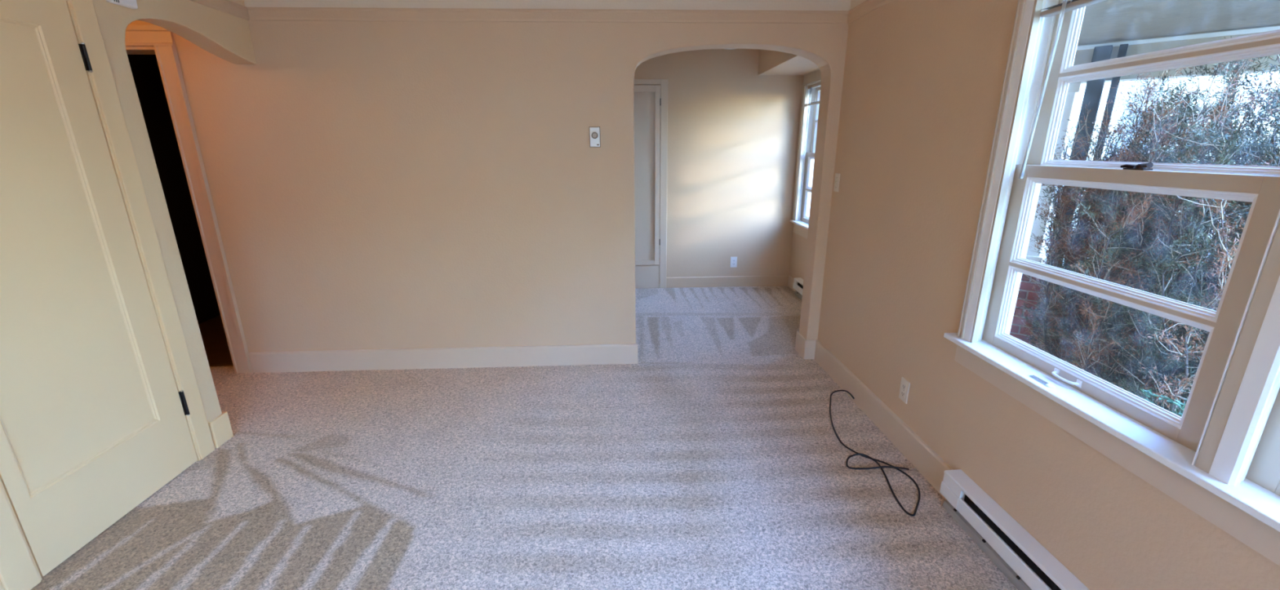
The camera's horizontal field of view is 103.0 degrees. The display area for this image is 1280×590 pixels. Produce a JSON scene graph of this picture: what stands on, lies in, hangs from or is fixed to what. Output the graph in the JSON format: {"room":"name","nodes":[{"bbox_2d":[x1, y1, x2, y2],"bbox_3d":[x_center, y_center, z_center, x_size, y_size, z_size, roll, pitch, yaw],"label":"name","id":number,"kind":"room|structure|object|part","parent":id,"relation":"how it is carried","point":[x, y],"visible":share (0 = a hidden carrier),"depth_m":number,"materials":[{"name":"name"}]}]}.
{"room":"empty living room","nodes":[
{"label":"empty living room","id":0,"kind":"room"},
{"bbox_2d":[0,0,256,589],"bbox_3d":[-2.151,0.132,0.462,0.126,2.450,5.612,-1,16,-2],"label":"wall","id":1,"kind":"structure","parent":0,"point":[226,36],"depth_m":2.38,"materials":[{"name":"beige paint"}]},
{"bbox_2d":[0,0,215,589],"bbox_3d":[-2.202,-0.113,1.850,0.140,2.140,0.907,-1,16,-2],"label":"door","id":2,"kind":"structure","parent":1,"relation":"in","point":[101,406],"depth_m":1.94,"materials":[{"name":"paint"}]},
{"bbox_3d":[-2.166,-0.131,1.808,0.018,1.594,0.522,-1,16,-2],"label":"panel","id":3,"kind":"part","parent":2,"relation":"part of","materials":[{"name":"paint"}]},
{"bbox_3d":[-2.157,-0.131,1.808,0.020,1.602,0.530,-1,16,-2],"label":"panel moulding","id":4,"kind":"part","parent":2,"relation":"part of","materials":[{"name":"paint"}]},
{"bbox_2d":[105,0,137,8],"bbox_3d":[-2.170,-1.263,2.120,0.030,0.105,0.127,-1,16,-2],"label":"door chime","id":5,"kind":"object","parent":1,"relation":"attached to","point":[132,4],"visible":1,"depth_m":2.14,"materials":[{"name":"white plastic"}]},
{"bbox_2d":[189,0,249,20],"bbox_3d":[-2.085,-0.803,0.191,0.016,0.065,5.612,-1,16,-2],"label":"trim","id":6,"kind":"structure","parent":1,"relation":"attached to","point":[228,6],"depth_m":2.73,"materials":[{"name":"paint"}]},
{"bbox_2d":[208,411,233,448],"bbox_3d":[-2.228,0.697,2.630,0.140,0.147,0.115,-1,16,-2],"label":"baseboard","id":7,"kind":"structure","parent":1,"relation":"attached to","point":[220,428],"depth_m":2.62,"materials":[{"name":"paint"}]},
{"bbox_2d":[127,54,220,324],"bbox_3d":[-2.754,-0.967,4.226,2.400,2.450,1.958,-1,16,-2],"label":"wall","id":8,"kind":"structure","parent":0,"point":[144,68],"depth_m":4.18,"materials":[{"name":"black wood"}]},
{"bbox_2d":[198,315,233,366],"bbox_3d":[-2.688,0.228,4.479,2.250,0.011,1.868,-1,16,-2],"label":"floor","id":9,"kind":"structure","parent":0,"point":[212,331],"depth_m":3.97,"materials":[{"name":"brown wood"}]},
{"bbox_2d":[128,0,851,352],"bbox_3d":[-1.016,-0.701,3.284,5.780,2.450,0.160,-1,16,-2],"label":"wall","id":10,"kind":"structure","parent":0,"point":[373,184],"depth_m":3.16,"materials":[{"name":"paint"}]},
{"bbox_2d":[124,25,253,373],"bbox_3d":[-3.162,-0.508,3.224,1.022,2.136,0.189,-1,16,-2],"label":"door frame","id":11,"kind":"structure","parent":10,"relation":"in","point":[158,41],"depth_m":3.09,"materials":[{"name":"paint"}]},
{"bbox_3d":[-3.164,-1.459,2.860,1.022,0.106,0.026,-1,16,-2],"label":"header casing","id":12,"kind":"part","parent":11,"relation":"part of","materials":[{"name":"paint"}]},
{"bbox_2d":[248,335,637,373],"bbox_3d":[-1.328,0.412,3.587,2.622,0.147,0.174,-1,16,-2],"label":"baseboard","id":13,"kind":"structure","parent":10,"relation":"attached to","point":[617,353],"depth_m":3.50,"materials":[{"name":"paint"}]},
{"bbox_2d":[246,7,848,23],"bbox_3d":[-0.488,-1.619,2.949,3.443,0.065,0.016,-1,16,-2],"label":"trim","id":14,"kind":"structure","parent":10,"relation":"attached to","point":[294,14],"depth_m":2.94,"materials":[{"name":"paint"}]},
{"bbox_2d":[589,126,600,147],"bbox_3d":[-0.278,-0.973,3.136,0.067,0.122,0.038,-1,16,-2],"label":"thermostat","id":15,"kind":"object","parent":10,"relation":"attached to","point":[594,131],"visible":1,"depth_m":3.13,"materials":[{"name":"white plastic"}]},
{"bbox_2d":[30,285,1017,589],"bbox_3d":[-1.001,1.012,1.795,5.620,0.001,7.608,-1,16,-2],"label":"floor","id":16,"kind":"structure","parent":0,"point":[715,460],"depth_m":2.30,"materials":[{"name":"carpet"}]},
{"bbox_2d":[829,390,920,516],"bbox_3d":[1.130,0.738,2.611,0.317,0.045,1.091,-1,16,-2],"label":"coaxial cable","id":17,"kind":"object","parent":16,"relation":"on","point":[875,460],"visible":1,"depth_m":2.39,"materials":[{"name":"black rubber"}]},
{"bbox_2d":[633,48,804,277],"bbox_3d":[0.006,-1.270,5.210,3.210,2.450,0.150,-1,16,-2],"label":"wall","id":18,"kind":"structure","parent":0,"point":[733,130],"depth_m":5.15,"materials":[{"name":"paint"}]},
{"bbox_2d":[633,79,667,288],"bbox_3d":[-0.202,-1.067,5.168,0.956,2.085,0.026,-1,16,-2],"label":"door","id":19,"kind":"structure","parent":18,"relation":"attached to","point":[650,95],"depth_m":5.16,"materials":[{"name":"paint"}]},
{"bbox_3d":[-0.203,-1.161,5.149,0.708,1.663,0.006,-1,16,-2],"label":"door panel","id":20,"kind":"part","parent":19,"relation":"part of","materials":[{"name":"paint"}]},
{"bbox_3d":[-0.202,-1.165,5.139,0.804,1.771,0.023,-1,16,-2],"label":"cupboard door","id":21,"kind":"part","parent":19,"relation":"part of","materials":[{"name":"paint"}]},
{"bbox_3d":[-0.197,-0.189,5.431,0.813,0.252,0.014,-1,16,-2],"label":"panel","id":22,"kind":"part","parent":19,"relation":"part of","materials":[{"name":"paint"}]},
{"bbox_2d":[666,275,789,288],"bbox_3d":[0.951,-0.145,5.502,1.338,0.116,0.010,-1,16,-2],"label":"baseboard","id":23,"kind":"structure","parent":18,"relation":"attached to","point":[781,280],"depth_m":5.50,"materials":[{"name":"paint"}]},
{"bbox_2d":[730,257,737,267],"bbox_3d":[1.003,-0.351,5.445,0.070,0.114,0.009,-1,16,-2],"label":"power outlet","id":24,"kind":"object","parent":18,"relation":"attached to","point":[733,260],"visible":1,"depth_m":5.44,"materials":[{"name":"white plastic"}]},
{"bbox_2d":[758,48,819,75],"bbox_3d":[1.417,-2.039,4.035,0.465,0.329,1.804,-1,16,-2],"label":"ceiling","id":25,"kind":"structure","parent":0,"point":[771,62],"depth_m":4.49,"materials":[{"name":"paint"}]},
{"bbox_2d":[789,228,807,279],"bbox_3d":[1.737,-0.856,4.475,0.170,2.850,1.954,-1,16,-2],"label":"wall","id":26,"kind":"structure","parent":0,"point":[798,250],"depth_m":5.24,"materials":[{"name":"paint"}]},
{"bbox_2d":[787,275,795,291],"bbox_3d":[1.622,-0.110,5.370,0.010,0.116,0.326,-1,16,-2],"label":"baseboard","id":27,"kind":"structure","parent":26,"relation":"attached to","point":[791,279],"depth_m":5.45,"materials":[{"name":"paint"}]},
{"bbox_2d":[792,277,803,300],"bbox_3d":[1.628,0.096,4.559,0.074,0.178,1.335,-1,16,-2],"label":"baseboard heater","id":28,"kind":"object","parent":26,"relation":"attached to","point":[797,285],"visible":0.18,"depth_m":5.08,"materials":[{"name":"metal"}]},
{"bbox_3d":[1.598,0.084,4.567,0.012,0.059,1.160,-1,16,-2],"label":"panel","id":29,"kind":"part","parent":28,"relation":"part of","materials":[{"name":"metal"}]},
{"bbox_2d":[789,68,821,239],"bbox_3d":[1.724,-1.159,4.307,0.240,1.535,1.768,-1,16,-2],"label":"window","id":30,"kind":"structure","parent":26,"relation":"in","point":[805,166],"depth_m":5.06,"materials":[{"name":"white paint"}]},
{"bbox_3d":[1.657,-0.532,4.491,0.099,0.020,1.755,-1,16,-2],"label":"sill","id":31,"kind":"part","parent":30,"relation":"part of","materials":[{"name":"white paint"}]},
{"bbox_3d":[1.600,-1.403,5.098,0.030,1.310,0.083,-1,16,-2],"label":"casing","id":32,"kind":"part","parent":30,"relation":"part of","materials":[{"name":"paint"}]},
{"bbox_3d":[1.628,-1.392,5.089,0.068,1.295,0.046,-1,16,-2],"label":"stop moulding","id":33,"kind":"part","parent":30,"relation":"part of","materials":[{"name":"white paint"}]},
{"bbox_3d":[1.701,-0.982,4.792,0.034,0.682,0.844,-1,16,-2],"label":"sash","id":34,"kind":"part","parent":30,"relation":"part of","materials":[{"name":"paint"}]},
{"bbox_2d":[802,81,821,157],"bbox_3d":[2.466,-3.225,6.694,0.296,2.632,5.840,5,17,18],"label":"blind","id":35,"kind":"object","parent":30,"relation":"attached to","point":[816,85],"visible":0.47,"depth_m":4.82,"materials":[{"name":"beige"}]},
{"bbox_3d":[1.647,-1.737,4.584,0.038,0.016,0.720,-1,16,-2],"label":"rail","id":36,"kind":"part","parent":35,"relation":"part of","materials":[{"name":"beige"}]},
{"bbox_3d":[1.646,-1.890,4.539,0.038,0.029,0.720,-1,16,-2],"label":"head rail","id":37,"kind":"part","parent":35,"relation":"part of","materials":[{"name":"beige plastic"}]},
{"bbox_3d":[1.633,-1.846,4.102,0.034,0.100,1.768,-1,16,-2],"label":"head casing","id":38,"kind":"part","parent":30,"relation":"part of","materials":[{"name":"paint"}]},
{"bbox_3d":[1.738,-1.588,4.616,0.034,0.651,0.844,-1,16,-2],"label":"sash","id":39,"kind":"part","parent":30,"relation":"part of","materials":[{"name":"paint"}]},
{"bbox_2d":[817,0,1279,589],"bbox_3d":[1.461,0.258,0.674,0.153,2.850,5.612,-1,16,-2],"label":"wall","id":40,"kind":"structure","parent":0,"point":[922,83],"depth_m":2.16,"materials":[{"name":"paint"}]},
{"bbox_2d":[795,331,816,359],"bbox_3d":[1.202,0.364,3.703,0.078,0.147,0.188,-1,16,-2],"label":"baseboard","id":41,"kind":"object","parent":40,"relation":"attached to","point":[806,348],"visible":1,"depth_m":3.63,"materials":[{"name":"paint"}]},
{"bbox_2d":[833,173,840,191],"bbox_3d":[1.246,-0.715,3.236,0.018,0.114,0.070,-1,16,-2],"label":"light switch","id":42,"kind":"object","parent":40,"relation":"attached to","point":[837,180],"visible":1,"depth_m":3.23,"materials":[{"name":"beige plastic"}]},
{"bbox_2d":[847,0,893,23],"bbox_3d":[1.370,-0.866,0.341,0.016,0.065,5.612,-1,16,-2],"label":"trim","id":43,"kind":"structure","parent":40,"relation":"attached to","point":[867,6],"depth_m":2.83,"materials":[{"name":"paint"}]},
{"bbox_2d":[814,339,953,500],"bbox_3d":[1.287,0.603,2.887,0.014,0.147,1.547,-1,16,-2],"label":"baseboard","id":44,"kind":"structure","parent":40,"relation":"attached to","point":[932,467],"depth_m":2.66,"materials":[{"name":"paint"}]},
{"bbox_2d":[898,377,910,404],"bbox_3d":[1.304,0.471,2.514,0.009,0.114,0.070,-1,16,-2],"label":"power outlet","id":45,"kind":"object","parent":40,"relation":"attached to","point":[904,384],"visible":1,"depth_m":2.50,"materials":[{"name":"beige plastic"}]},
{"bbox_2d":[900,390,905,398],"bbox_3d":[1.301,0.489,2.519,0.003,0.029,0.033,-1,16,-2],"label":"receptacle","id":46,"kind":"object","parent":45,"relation":"attached to","point":[902,392],"depth_m":2.52,"materials":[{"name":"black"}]},
{"bbox_2d":[902,382,906,391],"bbox_3d":[1.301,0.452,2.508,0.003,0.029,0.033,-1,16,-2],"label":"receptacle","id":47,"kind":"object","parent":45,"relation":"attached to","point":[904,384],"depth_m":2.51,"materials":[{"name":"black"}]},
{"bbox_2d":[939,469,1089,589],"bbox_3d":[1.333,1.052,1.299,0.074,0.178,1.737,-1,16,-2],"label":"baseboard heater","id":48,"kind":"object","parent":40,"relation":"attached to","point":[1025,562],"visible":1,"depth_m":1.81,"materials":[{"name":"metal"}]},
{"bbox_3d":[1.304,1.045,1.291,0.012,0.059,1.528,-1,16,-2],"label":"panel","id":49,"kind":"part","parent":48,"relation":"part of","materials":[{"name":"metal"}]},
{"bbox_2d":[943,0,1279,565],"bbox_3d":[1.447,-0.080,0.607,0.248,1.523,2.773,-1,16,-2],"label":"window","id":50,"kind":"structure","parent":40,"relation":"in","point":[1162,447],"depth_m":1.51,"materials":[{"name":"white paint"}]},
{"bbox_3d":[1.305,-0.452,1.857,0.030,1.310,0.083,-1,16,-2],"label":"casing","id":51,"kind":"part","parent":50,"relation":"part of","materials":[{"name":"paint"}]},
{"bbox_3d":[1.333,-0.442,1.848,0.068,1.295,0.046,-1,16,-2],"label":"stop moulding","id":52,"kind":"part","parent":50,"relation":"part of","materials":[{"name":"white paint"}]},
{"bbox_2d":[1029,375,1055,387],"bbox_3d":[1.319,0.282,1.670,0.026,0.006,0.090,-1,16,-2],"label":"metal latch","id":53,"kind":"object","parent":50,"relation":"on","point":[1047,384],"visible":1,"depth_m":1.66,"materials":[{"name":"silver metal"}]},
{"bbox_3d":[1.442,-0.637,1.375,0.034,0.651,0.844,-1,16,-2],"label":"sash","id":54,"kind":"part","parent":50,"relation":"part of","materials":[{"name":"paint"}]},
{"bbox_2d":[1018,0,1106,178],"bbox_3d":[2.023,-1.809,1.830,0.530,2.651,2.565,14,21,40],"label":"blind","id":55,"kind":"object","parent":50,"relation":"attached to","point":[1072,5],"visible":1,"depth_m":1.62,"materials":[{"name":"beige"}]},
{"bbox_3d":[1.351,-0.823,1.332,0.038,0.016,0.720,-1,16,-2],"label":"rail","id":56,"kind":"part","parent":55,"relation":"part of","materials":[{"name":"beige plastic"}]},
{"bbox_3d":[1.377,0.268,1.653,0.026,0.022,0.104,-1,16,-2],"label":"lift handle","id":57,"kind":"part","parent":50,"relation":"part of","materials":[{"name":"white paint"}]},
{"bbox_3d":[1.380,0.553,0.789,0.107,0.020,2.773,-1,16,-2],"label":"sill","id":58,"kind":"part","parent":50,"relation":"part of","materials":[{"name":"white paint"}]},
{"bbox_3d":[1.406,-0.032,1.551,0.034,0.682,0.844,-1,16,-2],"label":"sash","id":59,"kind":"part","parent":50,"relation":"part of","materials":[{"name":"paint"}]},
{"bbox_3d":[1.371,-0.210,1.056,0.068,1.295,0.004,-1,16,-2],"label":"stop moulding","id":60,"kind":"part","parent":50,"relation":"part of","materials":[{"name":"white paint"}]},
{"bbox_2d":[1195,222,1279,496],"bbox_3d":[1.464,-0.068,0.631,0.212,1.360,0.892,-1,16,-2],"label":"window","id":61,"kind":"structure","parent":50,"relation":"attached to","point":[1242,440],"depth_m":1.13,"materials":[{"name":"white paint"}]},
{"bbox_3d":[1.374,-0.193,0.999,0.068,1.295,0.046,-1,16,-2],"label":"stop moulding","id":62,"kind":"part","parent":61,"relation":"part of","materials":[{"name":"white paint"}]},
{"bbox_3d":[1.447,0.216,0.705,0.034,0.682,0.839,-1,16,-2],"label":"sash","id":63,"kind":"part","parent":61,"relation":"part of","materials":[{"name":"paint"}]},
{"bbox_2d":[1077,0,1279,44],"bbox_3d":[2.898,-1.572,3.029,2.990,0.075,2.520,-1,16,-2],"label":"ceiling","id":64,"kind":"structure","parent":0,"point":[1108,20],"depth_m":2.56,"materials":[{"name":"white paint"}]},
{"label":"outside","id":65,"kind":"structure","parent":0,"visible":0},
{"bbox_3d":[4.771,0.301,5.536,70.000,0.100,70.000,-1,16,-2],"label":"ground","id":66,"kind":"structure","parent":65,"visible":0},
{"bbox_2d":[1028,44,1112,349],"bbox_3d":[2.874,-0.387,3.484,0.085,2.395,0.063,14,22,40],"label":"porch post","id":67,"kind":"object","parent":66,"relation":"on","point":[1094,88],"visible":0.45,"depth_m":3.23,"materials":[{"name":"grey"}]},
{"bbox_2d":[1014,102,1156,374],"bbox_3d":[2.407,-0.003,2.840,0.624,2.042,0.748,-6,17,-19],"label":"bush","id":68,"kind":"object","parent":66,"relation":"on","point":[1060,203],"visible":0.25,"depth_m":2.80,"materials":[{"name":"green plant"}]},
{"bbox_2d":[1069,44,1128,262],"bbox_3d":[2.943,-0.370,3.423,0.038,2.395,0.040,14,22,40],"label":"porch post","id":69,"kind":"object","parent":66,"relation":"on","point":[1122,51],"visible":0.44,"depth_m":3.15,"materials":[{"name":"grey"}]},
{"bbox_2d":[1009,262,1199,404],"bbox_3d":[3.132,0.291,3.672,2.015,0.985,0.260,14,22,40],"label":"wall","id":70,"kind":"structure","parent":66,"relation":"on","point":[1026,288],"depth_m":3.76,"materials":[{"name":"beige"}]},
{"bbox_2d":[1025,82,1082,262],"bbox_3d":[2.837,-0.834,3.603,0.230,1.215,0.210,14,22,40],"label":"porch post","id":71,"kind":"object","parent":70,"relation":"on","point":[1074,89],"visible":0.32,"depth_m":3.52,"materials":[{"name":"white paint"}]},
{"bbox_3d":[2.840,-0.279,3.766,0.230,0.060,0.210,14,22,40],"label":"post","id":72,"kind":"part","parent":71,"relation":"part of","materials":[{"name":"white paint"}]},
{"bbox_2d":[1073,24,1279,84],"bbox_3d":[3.135,-1.438,3.098,3.470,0.225,0.140,14,22,40],"label":"beam","id":73,"kind":"structure","parent":71,"relation":"on","point":[1082,56],"depth_m":3.02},
{"bbox_2d":[1076,26,1279,50],"bbox_3d":[3.081,-1.510,3.016,3.470,0.021,0.018,14,22,40],"label":"strip","id":74,"kind":"object","parent":73,"relation":"attached to","point":[1275,28],"visible":0.44,"depth_m":2.94,"materials":[{"name":"white paint"}]},
{"bbox_2d":[1022,67,1276,387],"bbox_3d":[2.526,-0.064,2.711,0.747,2.224,0.908,-2,16,-6],"label":"bush","id":75,"kind":"object","parent":66,"relation":"on","point":[1136,150],"visible":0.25,"depth_m":2.55,"materials":[{"name":"green plant"}]},
{"bbox_2d":[1042,71,1279,278],"bbox_3d":[6.802,-2.214,7.505,5.400,3.600,4.150,14,22,40],"label":"house","id":76,"kind":"structure","parent":66,"relation":"on","point":[1079,99],"depth_m":6.01,"materials":[{"name":"beige paint"}]},
{"bbox_3d":[5.914,-2.022,6.066,0.300,1.230,0.015,14,22,40],"label":"pane","id":77,"kind":"part","parent":76,"relation":"part of","materials":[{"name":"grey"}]},
{"bbox_2d":[1140,389,1187,417],"bbox_3d":[1.952,0.816,1.972,0.390,0.945,0.390,-1,16,-2],"label":"potted plant","id":78,"kind":"object","parent":66,"relation":"on","point":[1181,406],"visible":0.14,"depth_m":1.88,"materials":[{"name":"green plant"}]},
{"bbox_2d":[1062,54,1279,417],"bbox_3d":[2.430,0.097,2.224,0.938,2.215,0.904,-1,16,-2],"label":"bush","id":79,"kind":"object","parent":66,"relation":"on","point":[1146,348],"visible":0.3,"depth_m":2.17,"materials":[{"name":"green plant"}]},
{"bbox_2d":[1128,32,1279,399],"bbox_3d":[3.074,-0.213,2.910,0.752,2.390,0.669,-2,16,-7],"label":"bush","id":80,"kind":"object","parent":66,"relation":"on","point":[1233,63],"visible":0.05,"depth_m":2.66,"materials":[{"name":"green plant"}]}
]}

